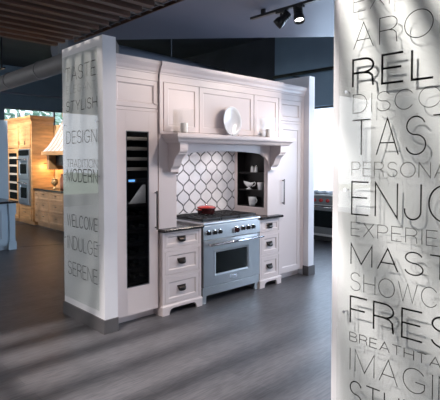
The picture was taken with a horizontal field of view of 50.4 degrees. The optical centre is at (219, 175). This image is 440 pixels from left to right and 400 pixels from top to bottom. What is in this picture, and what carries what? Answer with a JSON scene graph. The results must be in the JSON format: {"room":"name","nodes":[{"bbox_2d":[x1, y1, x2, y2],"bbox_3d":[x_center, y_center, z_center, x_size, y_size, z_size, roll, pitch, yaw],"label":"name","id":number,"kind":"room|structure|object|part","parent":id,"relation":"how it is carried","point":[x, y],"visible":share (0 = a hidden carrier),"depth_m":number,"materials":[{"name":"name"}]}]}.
{"room":"store","nodes":[
{"label":"store","id":0,"kind":"room"},
{"bbox_2d":[0,120,8,198],"bbox_3d":[-4.835,0.077,9.263,1.170,2.400,0.170,-2,3,-44],"label":"wall","id":1,"kind":"structure","parent":0,"point":[4,190],"depth_m":9.54,"materials":[{"name":"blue paint"}]},
{"bbox_2d":[0,65,62,119],"bbox_3d":[-9.079,-1.076,12.177,13.700,4.500,0.200,-2,3,-44],"label":"wall","id":2,"kind":"structure","parent":0,"point":[51,86],"depth_m":14.98,"materials":[{"name":"blue paint"}]},
{"bbox_2d":[3,107,62,124],"bbox_3d":[-5.524,-1.154,15.564,3.280,2.020,0.080,-2,3,-44],"label":"window","id":3,"kind":"structure","parent":2,"relation":"in","point":[4,108],"depth_m":15.05,"materials":[{"name":"silver metal"}]},
{"bbox_2d":[53,125,62,187],"bbox_3d":[-3.787,-0.022,11.386,0.100,2.450,4.300,-2,3,-44],"label":"wall","id":4,"kind":"structure","parent":0,"point":[57,173],"depth_m":11.54,"materials":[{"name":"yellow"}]},
{"bbox_2d":[41,113,62,169],"bbox_3d":[-3.357,-0.796,10.462,0.505,1.340,1.970,-2,3,-44],"label":"range hood","id":5,"kind":"object","parent":4,"relation":"attached to","point":[54,150],"visible":0.3,"depth_m":10.90,"materials":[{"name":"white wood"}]},
{"bbox_2d":[62,34,117,319],"bbox_3d":[-1.285,0.081,4.572,0.136,2.720,0.815,-2,3,-44],"label":"wall","id":6,"kind":"structure","parent":0,"point":[91,200],"depth_m":4.39,"materials":[{"name":"paint"}]},
{"bbox_2d":[63,60,99,284],"bbox_3d":[-1.344,0.028,4.508,0.034,2.410,0.714,-2,3,-44],"label":"lettering","id":7,"kind":"object","parent":6,"relation":"attached to","point":[83,175],"visible":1,"depth_m":4.46,"materials":[{"name":"black paint"}]},
{"bbox_2d":[63,300,118,334],"bbox_3d":[-1.290,1.375,4.612,0.150,0.130,0.843,-2,3,-44],"label":"baseboard","id":8,"kind":"structure","parent":6,"relation":"attached to","point":[108,326],"depth_m":4.43,"materials":[{"name":"grey metal"}]},
{"bbox_2d":[2,37,265,66],"bbox_3d":[-1.871,-3.108,4.466,14.000,0.100,21.200,-2,3,-44],"label":"ceiling","id":9,"kind":"structure","parent":0,"point":[18,53],"depth_m":12.10,"materials":[{"name":"paint"}]},
{"bbox_2d":[0,37,4,69],"bbox_3d":[-5.345,-2.641,10.015,0.036,1.224,4.000,-2,3,-44],"label":"track","id":10,"kind":"object","parent":9,"relation":"hanging from","point":[1,62],"visible":0.56,"depth_m":8.67,"materials":[{"name":"black metal"}]},
{"bbox_2d":[0,91,61,98],"bbox_3d":[-5.309,-2.919,14.464,5.600,0.985,0.060,-2,3,-44],"label":"ceiling pipe","id":11,"kind":"object","parent":9,"relation":"hanging from","point":[16,93],"visible":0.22,"depth_m":14.07,"materials":[{"name":"black metal"}]},
{"bbox_2d":[0,41,118,91],"bbox_3d":[-4.590,-2.385,9.086,0.284,1.677,9.400,-2,3,-44],"label":"air duct","id":12,"kind":"object","parent":9,"relation":"hanging from","point":[52,66],"visible":0.57,"depth_m":7.14,"materials":[{"name":"grey metal"}]},
{"bbox_2d":[0,0,183,45],"bbox_3d":[-1.852,-2.058,0.547,6.572,1.745,6.050,-2,3,-44],"label":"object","id":13,"kind":"structure","parent":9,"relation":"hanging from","point":[46,22],"depth_m":3.88,"materials":[{"name":"brown wood"}]},
{"bbox_3d":[0.523,-1.370,2.835,0.012,0.030,6.050,-2,3,-44],"label":"edge trim","id":14,"kind":"part","parent":13,"relation":"part of","materials":[{"name":"brown wood"}]},
{"bbox_2d":[51,39,228,72],"bbox_3d":[-1.352,-2.652,9.884,0.520,1.230,4.659,2,3,38],"label":"air duct","id":15,"kind":"object","parent":9,"relation":"hanging from","point":[125,50],"visible":0.22,"depth_m":9.38,"materials":[{"name":"grey metal"}]},
{"bbox_2d":[0,220,331,399],"bbox_3d":[-1.834,1.486,4.661,13.700,0.104,21.200,-2,3,-44],"label":"floor","id":16,"kind":"structure","parent":0,"point":[271,342],"depth_m":4.06,"materials":[{"name":"grey wood"}]},
{"bbox_2d":[0,203,16,249],"bbox_3d":[-4.839,0.916,7.789,2.491,0.826,0.912,-2,3,-44],"label":"kitchen island","id":17,"kind":"object","parent":16,"relation":"on","point":[7,211],"visible":0.94,"depth_m":8.24,"materials":[{"name":"blue paint"}]},
{"bbox_3d":[-4.024,0.867,7.968,0.740,0.690,0.022,-2,3,-44],"label":"door","id":18,"kind":"part","parent":17,"relation":"part of","materials":[{"name":"blue paint"}]},
{"bbox_2d":[0,198,17,203],"bbox_3d":[-4.839,0.484,7.773,2.550,0.035,0.960,-2,3,-44],"label":"island countertop","id":19,"kind":"structure","parent":17,"relation":"on","point":[2,201],"depth_m":8.25,"materials":[{"name":"stone"}]},
{"bbox_3d":[-3.716,0.897,8.320,0.132,0.826,0.132,-2,3,-44],"label":"post","id":20,"kind":"part","parent":17,"relation":"part of","materials":[{"name":"blue paint"}]},
{"bbox_2d":[5,115,53,224],"bbox_3d":[-4.930,-0.151,12.053,0.610,2.660,1.750,-2,3,-44],"label":"oven tower","id":21,"kind":"object","parent":16,"relation":"on","point":[34,133],"visible":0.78,"depth_m":11.53,"materials":[{"name":"brown wood"}]},
{"bbox_3d":[-5.384,0.010,12.172,0.005,1.230,0.600,-2,3,-44],"label":"pane","id":22,"kind":"part","parent":21,"relation":"part of","materials":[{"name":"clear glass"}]},
{"bbox_3d":[-5.387,-1.004,12.133,0.020,0.560,0.760,-2,3,-44],"label":"door","id":23,"kind":"part","parent":21,"relation":"part of","materials":[{"name":"brown wood"}]},
{"bbox_3d":[-5.387,0.010,12.169,0.020,1.390,0.760,-2,3,-44],"label":"glass door","id":24,"kind":"part","parent":21,"relation":"part of","materials":[{"name":"brown glass"}]},
{"bbox_3d":[-5.387,0.905,12.200,0.020,0.340,0.760,-2,3,-44],"label":"drawer","id":25,"kind":"part","parent":21,"relation":"part of","materials":[{"name":"brown wood"}]},
{"bbox_3d":[-4.960,-0.988,11.685,0.020,0.560,0.360,-2,3,-44],"label":"door","id":26,"kind":"part","parent":21,"relation":"part of","materials":[{"name":"brown wood"}]},
{"bbox_2d":[16,149,30,205],"bbox_3d":[-4.870,0.027,11.557,0.111,1.380,0.680,-2,3,-44],"label":"double oven","id":27,"kind":"object","parent":21,"relation":"in","point":[24,155],"visible":1,"depth_m":11.49,"materials":[{"name":"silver metal"}]},
{"bbox_3d":[-4.865,-0.193,11.554,0.022,0.540,0.640,-2,3,-44],"label":"oven door","id":28,"kind":"part","parent":27,"relation":"part of","materials":[{"name":"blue metal"}]},
{"bbox_3d":[-4.865,0.396,11.574,0.022,0.560,0.640,-2,3,-44],"label":"oven door","id":29,"kind":"part","parent":27,"relation":"part of","materials":[{"name":"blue metal"}]},
{"bbox_3d":[-4.862,-0.568,11.544,0.012,0.130,0.640,-2,3,-44],"label":"control panel","id":30,"kind":"part","parent":27,"relation":"part of","materials":[{"name":"black glass"}]},
{"bbox_3d":[-4.835,0.925,11.621,0.020,0.340,0.720,-2,3,-44],"label":"drawer","id":31,"kind":"part","parent":21,"relation":"part of","materials":[{"name":"brown wood"}]},
{"bbox_3d":[-4.708,-0.979,11.421,0.020,0.560,0.350,-2,3,-44],"label":"door","id":32,"kind":"part","parent":21,"relation":"part of","materials":[{"name":"brown wood"}]},
{"bbox_3d":[-4.930,-1.410,12.009,0.610,0.140,1.750,-2,3,-44],"label":"crown","id":33,"kind":"part","parent":21,"relation":"part of","materials":[{"name":"brown wood"}]},
{"bbox_2d":[33,187,63,192],"bbox_3d":[-3.497,0.341,10.627,0.535,0.038,2.425,-2,3,-44],"label":"countertop","id":34,"kind":"structure","parent":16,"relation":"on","point":[49,189],"depth_m":10.79,"materials":[{"name":"stone"}]},
{"bbox_2d":[51,178,57,188],"bbox_3d":[-3.921,0.185,11.085,0.164,0.240,0.164,-2,3,-44],"label":"urn","id":35,"kind":"object","parent":34,"relation":"on","point":[54,182],"visible":1,"depth_m":11.04,"materials":[{"name":"gold metal"}]},
{"bbox_2d":[60,174,63,189],"bbox_3d":[-3.603,0.120,10.806,0.200,0.389,0.198,-2,3,-44],"label":"jar","id":36,"kind":"object","parent":34,"relation":"on","point":[61,177],"visible":0.28,"depth_m":10.72,"materials":[{"name":"brown ceramic"}]},
{"bbox_2d":[35,190,63,230],"bbox_3d":[-3.503,0.795,10.648,0.537,0.868,2.400,-2,3,-44],"label":"base cabinet","id":37,"kind":"object","parent":16,"relation":"on","point":[49,206],"visible":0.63,"depth_m":10.72,"materials":[{"name":"brown wood"}]},
{"bbox_3d":[-4.405,0.463,11.241,0.020,0.210,0.240,-2,3,-44],"label":"drawer","id":38,"kind":"part","parent":37,"relation":"part of","materials":[{"name":"brown wood"}]},
{"bbox_3d":[-4.405,0.708,11.249,0.020,0.240,0.240,-2,3,-44],"label":"drawer","id":39,"kind":"part","parent":37,"relation":"part of","materials":[{"name":"brown wood"}]},
{"bbox_3d":[-4.405,0.973,11.259,0.020,0.250,0.240,-2,3,-44],"label":"drawer","id":40,"kind":"part","parent":37,"relation":"part of","materials":[{"name":"brown wood"}]},
{"bbox_3d":[-4.130,0.473,10.951,0.020,0.210,0.520,-2,3,-44],"label":"drawer","id":41,"kind":"part","parent":37,"relation":"part of","materials":[{"name":"brown wood"}]},
{"bbox_3d":[-4.130,0.718,10.960,0.020,0.240,0.520,-2,3,-44],"label":"drawer","id":42,"kind":"part","parent":37,"relation":"part of","materials":[{"name":"brown wood"}]},
{"bbox_3d":[-4.130,0.983,10.969,0.020,0.250,0.520,-2,3,-44],"label":"drawer","id":43,"kind":"part","parent":37,"relation":"part of","materials":[{"name":"brown wood"}]},
{"bbox_3d":[-3.674,0.490,10.474,0.020,0.210,0.760,-2,3,-44],"label":"drawer","id":44,"kind":"part","parent":37,"relation":"part of","materials":[{"name":"brown wood"}]},
{"bbox_3d":[-3.674,0.735,10.483,0.020,0.240,0.760,-2,3,-44],"label":"drawer","id":45,"kind":"part","parent":37,"relation":"part of","materials":[{"name":"brown wood"}]},
{"bbox_3d":[-3.674,1.000,10.492,0.020,0.250,0.760,-2,3,-44],"label":"drawer","id":46,"kind":"part","parent":37,"relation":"part of","materials":[{"name":"brown wood"}]},
{"bbox_2d":[116,53,160,322],"bbox_3d":[-1.003,0.144,4.759,0.521,2.580,0.657,-2,3,-44],"label":"wine cabinet","id":47,"kind":"object","parent":16,"relation":"on","point":[136,77],"visible":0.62,"depth_m":4.61,"materials":[{"name":"paint"}]},
{"bbox_2d":[127,210,134,215],"bbox_3d":[-0.976,0.381,4.816,0.072,0.072,0.325,-2,3,-44],"label":"wine bottle","id":48,"kind":"object","parent":47,"relation":"on","point":[128,211],"visible":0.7,"depth_m":4.73,"materials":[{"name":"black glass"}]},
{"bbox_2d":[127,222,134,228],"bbox_3d":[-0.976,0.511,4.820,0.072,0.072,0.325,-2,3,-44],"label":"wine bottle","id":49,"kind":"object","parent":47,"relation":"on","point":[128,224],"visible":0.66,"depth_m":4.74,"materials":[{"name":"black glass"}]},
{"bbox_2d":[127,247,135,253],"bbox_3d":[-0.976,0.771,4.829,0.072,0.072,0.325,-2,3,-44],"label":"wine bottle","id":50,"kind":"object","parent":47,"relation":"on","point":[128,249],"visible":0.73,"depth_m":4.75,"materials":[{"name":"black glass"}]},
{"bbox_2d":[127,260,135,266],"bbox_3d":[-0.976,0.901,4.834,0.072,0.072,0.325,-2,3,-44],"label":"wine bottle","id":51,"kind":"object","parent":47,"relation":"on","point":[128,261],"visible":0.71,"depth_m":4.75,"materials":[{"name":"black glass"}]},
{"bbox_2d":[127,235,135,240],"bbox_3d":[-0.976,0.641,4.825,0.072,0.072,0.325,-2,3,-44],"label":"wine bottle","id":52,"kind":"object","parent":47,"relation":"on","point":[128,236],"visible":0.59,"depth_m":4.75,"materials":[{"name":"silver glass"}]},
{"bbox_2d":[127,273,135,278],"bbox_3d":[-0.976,1.021,4.838,0.072,0.072,0.325,-2,3,-44],"label":"wine bottle","id":53,"kind":"object","parent":47,"relation":"on","point":[128,274],"visible":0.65,"depth_m":4.74,"materials":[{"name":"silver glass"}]},
{"bbox_3d":[-0.818,-0.803,4.529,0.505,0.274,0.022,-2,3,-44],"label":"door","id":54,"kind":"part","parent":47,"relation":"part of","materials":[{"name":"paint"}]},
{"bbox_2d":[129,185,145,203],"bbox_3d":[-0.855,0.191,4.715,0.215,0.200,0.048,-2,3,-44],"label":"price card","id":55,"kind":"object","parent":47,"relation":"on","point":[140,196],"visible":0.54,"depth_m":4.73,"materials":[{"name":"white paper"}]},
{"bbox_3d":[-0.809,0.325,4.577,0.264,1.521,0.018,-2,3,-44],"label":"door trim","id":56,"kind":"part","parent":47,"relation":"part of","materials":[{"name":"black glass"}]},
{"bbox_3d":[-1.003,-1.065,4.717,0.521,0.160,0.657,-2,3,-44],"label":"crown","id":57,"kind":"part","parent":47,"relation":"part of","materials":[{"name":"paint"}]},
{"bbox_3d":[-0.641,0.346,4.696,0.013,0.390,0.042,-2,3,-44],"label":"handle","id":58,"kind":"part","parent":47,"relation":"part of","materials":[{"name":"silver metal"}]},
{"bbox_2d":[153,228,202,316],"bbox_3d":[-0.603,0.993,5.151,0.546,0.855,0.645,-2,3,-44],"label":"base cabinet","id":59,"kind":"object","parent":16,"relation":"on","point":[179,252],"visible":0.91,"depth_m":4.90,"materials":[{"name":"paint"}]},
{"bbox_2d":[158,221,203,232],"bbox_3d":[-0.598,0.548,5.126,0.548,0.032,0.665,-2,3,-44],"label":"countertop","id":60,"kind":"structure","parent":59,"relation":"on","point":[181,226],"depth_m":4.94,"materials":[{"name":"stone"}]},
{"bbox_2d":[157,61,294,228],"bbox_3d":[-0.043,-0.328,5.506,1.920,1.690,0.877,-2,3,-44],"label":"hood surround","id":61,"kind":"object","parent":60,"relation":"on","point":[207,164],"visible":0.78,"depth_m":5.53,"materials":[{"name":"paint"}]},
{"bbox_3d":[-0.405,-0.706,4.896,0.470,0.494,0.022,-2,3,-44],"label":"door","id":62,"kind":"part","parent":61,"relation":"part of","materials":[{"name":"paint"}]},
{"bbox_2d":[180,108,187,132],"bbox_3d":[-0.366,-0.552,4.767,0.170,0.249,0.153,-2,3,-44],"label":"hurricane vase","id":63,"kind":"object","parent":61,"relation":"on","point":[183,126],"visible":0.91,"depth_m":4.74,"materials":[{"name":"clear glass"}]},
{"bbox_2d":[180,123,187,132],"bbox_3d":[-0.366,-0.488,4.769,0.076,0.101,0.075,-2,3,-44],"label":"candle","id":64,"kind":"object","parent":63,"relation":"on","point":[183,126],"depth_m":4.74,"materials":[{"name":"white wax"}]},
{"bbox_2d":[176,151,234,213],"bbox_3d":[-0.331,0.084,5.818,1.456,0.842,0.007,-2,3,-44],"label":"backsplash","id":65,"kind":"structure","parent":61,"relation":"attached to","point":[202,178],"depth_m":5.96,"materials":[{"name":"grey tile"}]},
{"bbox_3d":[-0.111,-1.094,5.551,1.920,0.160,0.679,-2,3,-44],"label":"crown","id":66,"kind":"part","parent":61,"relation":"part of","materials":[{"name":"paint"}]},
{"bbox_3d":[0.086,-0.723,5.364,0.874,0.494,0.022,-2,3,-44],"label":"door","id":67,"kind":"part","parent":61,"relation":"part of","materials":[{"name":"paint"}]},
{"bbox_2d":[161,133,294,145],"bbox_3d":[0.165,-0.400,5.288,1.854,0.090,0.277,-2,3,-44],"label":"mantel shelf","id":68,"kind":"object","parent":61,"relation":"attached to","point":[167,139],"depth_m":5.03,"materials":[{"name":"paint"}]},
{"bbox_2d":[223,107,241,135],"bbox_3d":[0.149,-0.618,5.311,0.291,0.341,0.087,-2,3,-44],"label":"platter","id":69,"kind":"object","parent":61,"relation":"on","point":[232,118],"visible":0.94,"depth_m":5.33,"materials":[{"name":"white ceramic"}]},
{"bbox_2d":[244,181,255,188],"bbox_3d":[0.395,0.124,6.201,0.078,0.107,0.217,-2,3,-44],"label":"gravy boat","id":70,"kind":"object","parent":61,"relation":"on","point":[248,184],"visible":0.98,"depth_m":6.18,"materials":[{"name":"white ceramic"}]},
{"bbox_2d":[238,172,263,173],"bbox_3d":[0.450,-0.040,6.157,0.124,0.014,0.468,-2,3,-44],"label":"niche shelf","id":71,"kind":"object","parent":61,"relation":"attached to","point":[238,172],"depth_m":6.15,"materials":[{"name":"black paint"}]},
{"bbox_2d":[238,188,263,191],"bbox_3d":[0.450,0.187,6.165,0.124,0.014,0.468,-2,3,-44],"label":"niche shelf","id":72,"kind":"object","parent":61,"relation":"attached to","point":[239,189],"depth_m":6.23,"materials":[{"name":"black paint"}]},
{"bbox_2d":[248,197,256,205],"bbox_3d":[0.436,0.336,6.173,0.129,0.114,0.110,0,2,11],"label":"mug","id":73,"kind":"object","parent":61,"relation":"in","point":[252,200],"visible":1,"depth_m":6.13,"materials":[{"name":"white ceramic"}]},
{"bbox_2d":[257,182,263,189],"bbox_3d":[0.526,0.134,6.063,0.090,0.097,0.090,-2,3,-44],"label":"tumbler","id":74,"kind":"object","parent":61,"relation":"on","point":[260,185],"visible":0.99,"depth_m":6.03,"materials":[{"name":"white ceramic"}]},
{"bbox_3d":[0.575,-0.739,5.829,0.464,0.494,0.022,-2,3,-44],"label":"door","id":75,"kind":"part","parent":61,"relation":"part of","materials":[{"name":"paint"}]},
{"bbox_2d":[266,117,277,137],"bbox_3d":[0.593,-0.584,5.680,0.170,0.249,0.153,-2,3,-44],"label":"hurricane vase","id":76,"kind":"object","parent":61,"relation":"on","point":[268,131],"visible":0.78,"depth_m":5.65,"materials":[{"name":"clear glass"}]},
{"bbox_2d":[266,129,271,136],"bbox_3d":[0.593,-0.520,5.683,0.076,0.101,0.075,-2,3,-44],"label":"candle","id":77,"kind":"object","parent":76,"relation":"on","point":[268,131],"depth_m":5.65,"materials":[{"name":"white wax"}]},
{"bbox_3d":[-0.398,1.178,4.928,0.113,0.061,0.030,-2,3,-44],"label":"cup pull","id":78,"kind":"part","parent":59,"relation":"part of","materials":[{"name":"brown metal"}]},
{"bbox_3d":[-0.398,0.893,4.918,0.113,0.061,0.030,-2,3,-44],"label":"cup pull","id":79,"kind":"part","parent":59,"relation":"part of","materials":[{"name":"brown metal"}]},
{"bbox_3d":[-0.398,0.660,4.910,0.113,0.061,0.030,-2,3,-44],"label":"cup pull","id":80,"kind":"part","parent":59,"relation":"part of","materials":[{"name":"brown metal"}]},
{"bbox_3d":[-0.402,1.181,4.946,0.456,0.260,0.020,-2,3,-44],"label":"drawer","id":81,"kind":"part","parent":59,"relation":"part of","materials":[{"name":"paint"}]},
{"bbox_3d":[-0.402,0.896,4.936,0.456,0.241,0.020,-2,3,-44],"label":"drawer","id":82,"kind":"part","parent":59,"relation":"part of","materials":[{"name":"paint"}]},
{"bbox_3d":[-0.402,0.663,4.928,0.456,0.142,0.020,-2,3,-44],"label":"drawer","id":83,"kind":"part","parent":59,"relation":"part of","materials":[{"name":"paint"}]},
{"bbox_2d":[177,209,263,304],"bbox_3d":[-0.026,0.932,5.623,0.930,0.945,0.676,-2,3,-44],"label":"stove","id":84,"kind":"object","parent":16,"relation":"on","point":[230,239],"visible":0.83,"depth_m":5.40,"materials":[{"name":"metal"}]},
{"bbox_2d":[196,203,215,214],"bbox_3d":[-0.166,0.396,5.606,0.236,0.130,0.222,0,2,-1],"label":"cooking pot","id":85,"kind":"object","parent":84,"relation":"on","point":[205,209],"visible":1,"depth_m":5.52,"materials":[{"name":"red metal"}]},
{"bbox_3d":[-0.166,0.423,5.606,0.216,0.077,0.216,-2,3,-44],"label":"pot","id":86,"kind":"part","parent":85,"relation":"part of","materials":[{"name":"red metal"}]},
{"bbox_3d":[-0.166,0.368,5.604,0.222,0.032,0.222,-2,3,-44],"label":"lid","id":87,"kind":"part","parent":85,"relation":"part of","materials":[{"name":"red metal"}]},
{"bbox_2d":[177,216,259,225],"bbox_3d":[-0.050,0.514,5.634,0.930,0.029,0.605,-2,3,-44],"label":"cooktop","id":88,"kind":"object","parent":84,"relation":"in","point":[232,220],"depth_m":5.39,"materials":[{"name":"metal"}]},
{"bbox_3d":[0.137,1.277,5.464,0.928,0.090,0.028,-2,3,-44],"label":"kick panel","id":89,"kind":"part","parent":84,"relation":"part of","materials":[{"name":"metal"}]},
{"bbox_3d":[0.143,0.965,5.447,0.924,0.518,0.046,-2,3,-44],"label":"oven door","id":90,"kind":"part","parent":84,"relation":"part of","materials":[{"name":"metal"}]},
{"bbox_3d":[0.142,0.618,5.436,0.928,0.162,0.042,-2,3,-44],"label":"control panel","id":91,"kind":"part","parent":84,"relation":"part of","materials":[{"name":"metal"}]},
{"bbox_3d":[0.204,0.628,5.443,0.084,0.084,0.048,-2,3,-44],"label":"knob","id":92,"kind":"part","parent":84,"relation":"part of","materials":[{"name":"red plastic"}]},
{"bbox_3d":[0.428,1.354,5.784,0.068,0.090,0.066,-2,3,-44],"label":"leg","id":93,"kind":"part","parent":84,"relation":"part of","materials":[{"name":"metal"}]},
{"bbox_2d":[247,218,280,288],"bbox_3d":[0.429,0.959,6.134,0.421,0.855,0.645,-2,3,-44],"label":"base cabinet","id":94,"kind":"object","parent":16,"relation":"on","point":[269,265],"visible":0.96,"depth_m":5.91,"materials":[{"name":"paint"}]},
{"bbox_2d":[255,214,283,219],"bbox_3d":[0.438,0.514,6.113,0.422,0.032,0.665,-2,3,-44],"label":"countertop","id":95,"kind":"structure","parent":94,"relation":"on","point":[262,217],"depth_m":5.91,"materials":[{"name":"stone"}]},
{"bbox_3d":[0.630,1.147,5.929,0.331,0.260,0.020,-2,3,-44],"label":"drawer","id":96,"kind":"part","parent":94,"relation":"part of","materials":[{"name":"paint"}]},
{"bbox_3d":[0.630,0.861,5.919,0.331,0.241,0.020,-2,3,-44],"label":"drawer","id":97,"kind":"part","parent":94,"relation":"part of","materials":[{"name":"paint"}]},
{"bbox_3d":[0.630,0.629,5.911,0.331,0.142,0.020,-2,3,-44],"label":"drawer","id":98,"kind":"part","parent":94,"relation":"part of","materials":[{"name":"paint"}]},
{"bbox_2d":[279,84,306,277],"bbox_3d":[0.768,0.085,6.459,0.545,2.580,0.639,-2,3,-44],"label":"pantry cabinet","id":99,"kind":"object","parent":16,"relation":"on","point":[291,165],"visible":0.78,"depth_m":6.28,"materials":[{"name":"paint"}]},
{"bbox_3d":[0.830,0.209,6.119,0.013,0.335,0.042,-2,3,-44],"label":"handle","id":100,"kind":"part","parent":99,"relation":"part of","materials":[{"name":"white metal"}]},
{"bbox_3d":[0.932,0.300,6.261,0.475,1.980,0.022,-2,3,-44],"label":"door","id":101,"kind":"part","parent":99,"relation":"part of","materials":[{"name":"paint"}]},
{"bbox_3d":[0.932,-0.863,6.221,0.475,0.274,0.022,-2,3,-44],"label":"door","id":102,"kind":"part","parent":99,"relation":"part of","materials":[{"name":"paint"}]},
{"bbox_3d":[0.768,-1.125,6.417,0.544,0.160,0.639,-2,3,-44],"label":"crown","id":103,"kind":"part","parent":99,"relation":"part of","materials":[{"name":"paint"}]},
{"bbox_2d":[314,190,332,241],"bbox_3d":[2.212,0.800,9.152,0.716,0.962,1.250,-2,3,-44],"label":"stove","id":104,"kind":"object","parent":16,"relation":"on","point":[323,200],"visible":0.27,"depth_m":8.98,"materials":[{"name":"metal"}]},
{"bbox_3d":[2.047,1.211,9.010,0.030,0.090,1.210,-2,3,-44],"label":"kick panel","id":105,"kind":"part","parent":104,"relation":"part of","materials":[{"name":"black metal"}]},
{"bbox_3d":[2.014,0.843,8.965,0.039,0.550,1.230,-2,3,-44],"label":"oven door","id":106,"kind":"part","parent":104,"relation":"part of","materials":[{"name":"silver metal"}]},
{"bbox_2d":[314,194,332,196],"bbox_3d":[2.236,0.365,9.160,0.650,0.029,1.250,-2,3,-44],"label":"cooktop","id":107,"kind":"object","parent":104,"relation":"in","point":[315,195],"depth_m":8.95,"materials":[{"name":"metal"}]},
{"bbox_3d":[2.016,0.470,8.954,0.034,0.165,1.250,-2,3,-44],"label":"control panel","id":108,"kind":"part","parent":104,"relation":"part of","materials":[{"name":"silver metal"}]},
{"bbox_2d":[73,0,333,39],"bbox_3d":[3.720,-2.281,3.716,5.780,1.500,10.360,-2,3,-44],"label":"ceiling","id":109,"kind":"structure","parent":0,"point":[186,19],"depth_m":4.78,"materials":[{"name":"grey paint"}]},
{"bbox_2d":[250,0,320,19],"bbox_3d":[1.286,-1.488,3.428,0.036,0.069,2.860,-2,3,-44],"label":"track","id":110,"kind":"object","parent":109,"relation":"attached to","point":[264,13],"visible":1,"depth_m":4.21,"materials":[{"name":"black metal"}]},
{"bbox_2d":[273,10,291,28],"bbox_3d":[0.561,-1.404,4.202,0.165,0.161,0.096,0,2,13],"label":"track spotlight","id":111,"kind":"object","parent":110,"relation":"attached to","point":[280,21],"visible":1,"depth_m":4.17,"materials":[{"name":"black metal"}]},
{"bbox_3d":[0.551,-1.451,4.207,0.046,0.064,0.100,-2,3,-44],"label":"stem","id":112,"kind":"part","parent":111,"relation":"part of","materials":[{"name":"black metal"}]},
{"bbox_2d":[293,4,304,24],"bbox_3d":[0.683,-1.409,4.062,0.096,0.169,0.130,-1,2,-18],"label":"track spotlight","id":113,"kind":"object","parent":110,"relation":"attached to","point":[299,18],"visible":1,"depth_m":4.04,"materials":[{"name":"black metal"}]},
{"bbox_2d":[183,38,274,80],"bbox_3d":[-1.348,-1.137,13.921,0.300,4.500,8.340,-2,3,-44],"label":"wall","id":114,"kind":"structure","parent":0,"point":[256,59],"depth_m":11.66,"materials":[{"name":"paint"}]},
{"bbox_2d":[277,76,314,273],"bbox_3d":[0.979,-0.002,6.728,0.125,2.735,0.815,-2,3,-44],"label":"wall","id":115,"kind":"structure","parent":0,"point":[308,82],"depth_m":6.43,"materials":[{"name":"paint"}]},
{"bbox_2d":[303,265,314,275],"bbox_3d":[0.979,1.299,6.774,0.153,0.130,0.843,-2,3,-44],"label":"baseboard","id":116,"kind":"structure","parent":115,"relation":"attached to","point":[307,270],"depth_m":6.45,"materials":[{"name":"grey metal"}]},
{"bbox_2d":[275,37,333,106],"bbox_3d":[5.770,-0.863,6.095,0.200,4.500,12.900,-2,3,-44],"label":"wall","id":117,"kind":"structure","parent":0,"point":[292,54],"depth_m":9.91,"materials":[{"name":"blue paint"}]},
{"bbox_2d":[273,66,333,78],"bbox_3d":[4.616,-2.019,6.820,0.455,0.067,9.600,-2,3,-44],"label":"ceiling pipe","id":118,"kind":"object","parent":117,"relation":"attached to","point":[294,74],"visible":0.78,"depth_m":9.56,"materials":[{"name":"black metal"}]},
{"bbox_2d":[315,105,332,109],"bbox_3d":[4.218,-0.455,7.739,0.080,1.870,7.200,-2,3,-44],"label":"window","id":119,"kind":"structure","parent":117,"relation":"in","point":[329,106],"depth_m":9.80,"materials":[{"name":"white glass"}]},
{"bbox_2d":[331,0,439,399],"bbox_3d":[0.974,0.162,2.237,0.183,2.720,0.886,-2,3,-44],"label":"wall","id":120,"kind":"structure","parent":0,"point":[346,368],"depth_m":2.27,"materials":[{"name":"paint"}]},
{"bbox_2d":[342,0,439,399],"bbox_3d":[0.907,0.110,2.147,0.034,2.410,0.820,-2,3,-44],"label":"glass panel","id":121,"kind":"object","parent":120,"relation":"attached to","point":[398,52],"visible":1,"depth_m":2.22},
{"label":"outside","id":122,"kind":"structure","parent":0,"visible":0},
{"bbox_3d":[-30.319,0.992,23.164,38.000,0.100,44.700,-2,3,-44],"label":"ground","id":123,"kind":"structure","parent":122,"visible":0},
{"bbox_2d":[5,109,61,124],"bbox_3d":[-8.903,-1.749,20.590,3.938,5.572,3.638,-2,3,-44],"label":"tree","id":124,"kind":"object","parent":123,"relation":"on","point":[36,113],"visible":0.05,"depth_m":20.96,"materials":[{"name":"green plant"}]},
{"bbox_2d":[41,113,62,124],"bbox_3d":[-7.441,-1.787,24.673,3.514,5.365,3.639,-2,3,-44],"label":"tree","id":125,"kind":"object","parent":123,"relation":"on","point":[60,117],"visible":0.02,"depth_m":23.05,"materials":[{"name":"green plant"}]},
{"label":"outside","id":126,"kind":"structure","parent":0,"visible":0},
{"bbox_2d":[314,164,332,190],"bbox_3d":[40.435,-0.992,79.994,151.100,0.100,180.000,-2,3,-44],"label":"ground","id":127,"kind":"structure","parent":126,"point":[323,173],"depth_m":45.43,"materials":[{"name":"white"}]}
]}

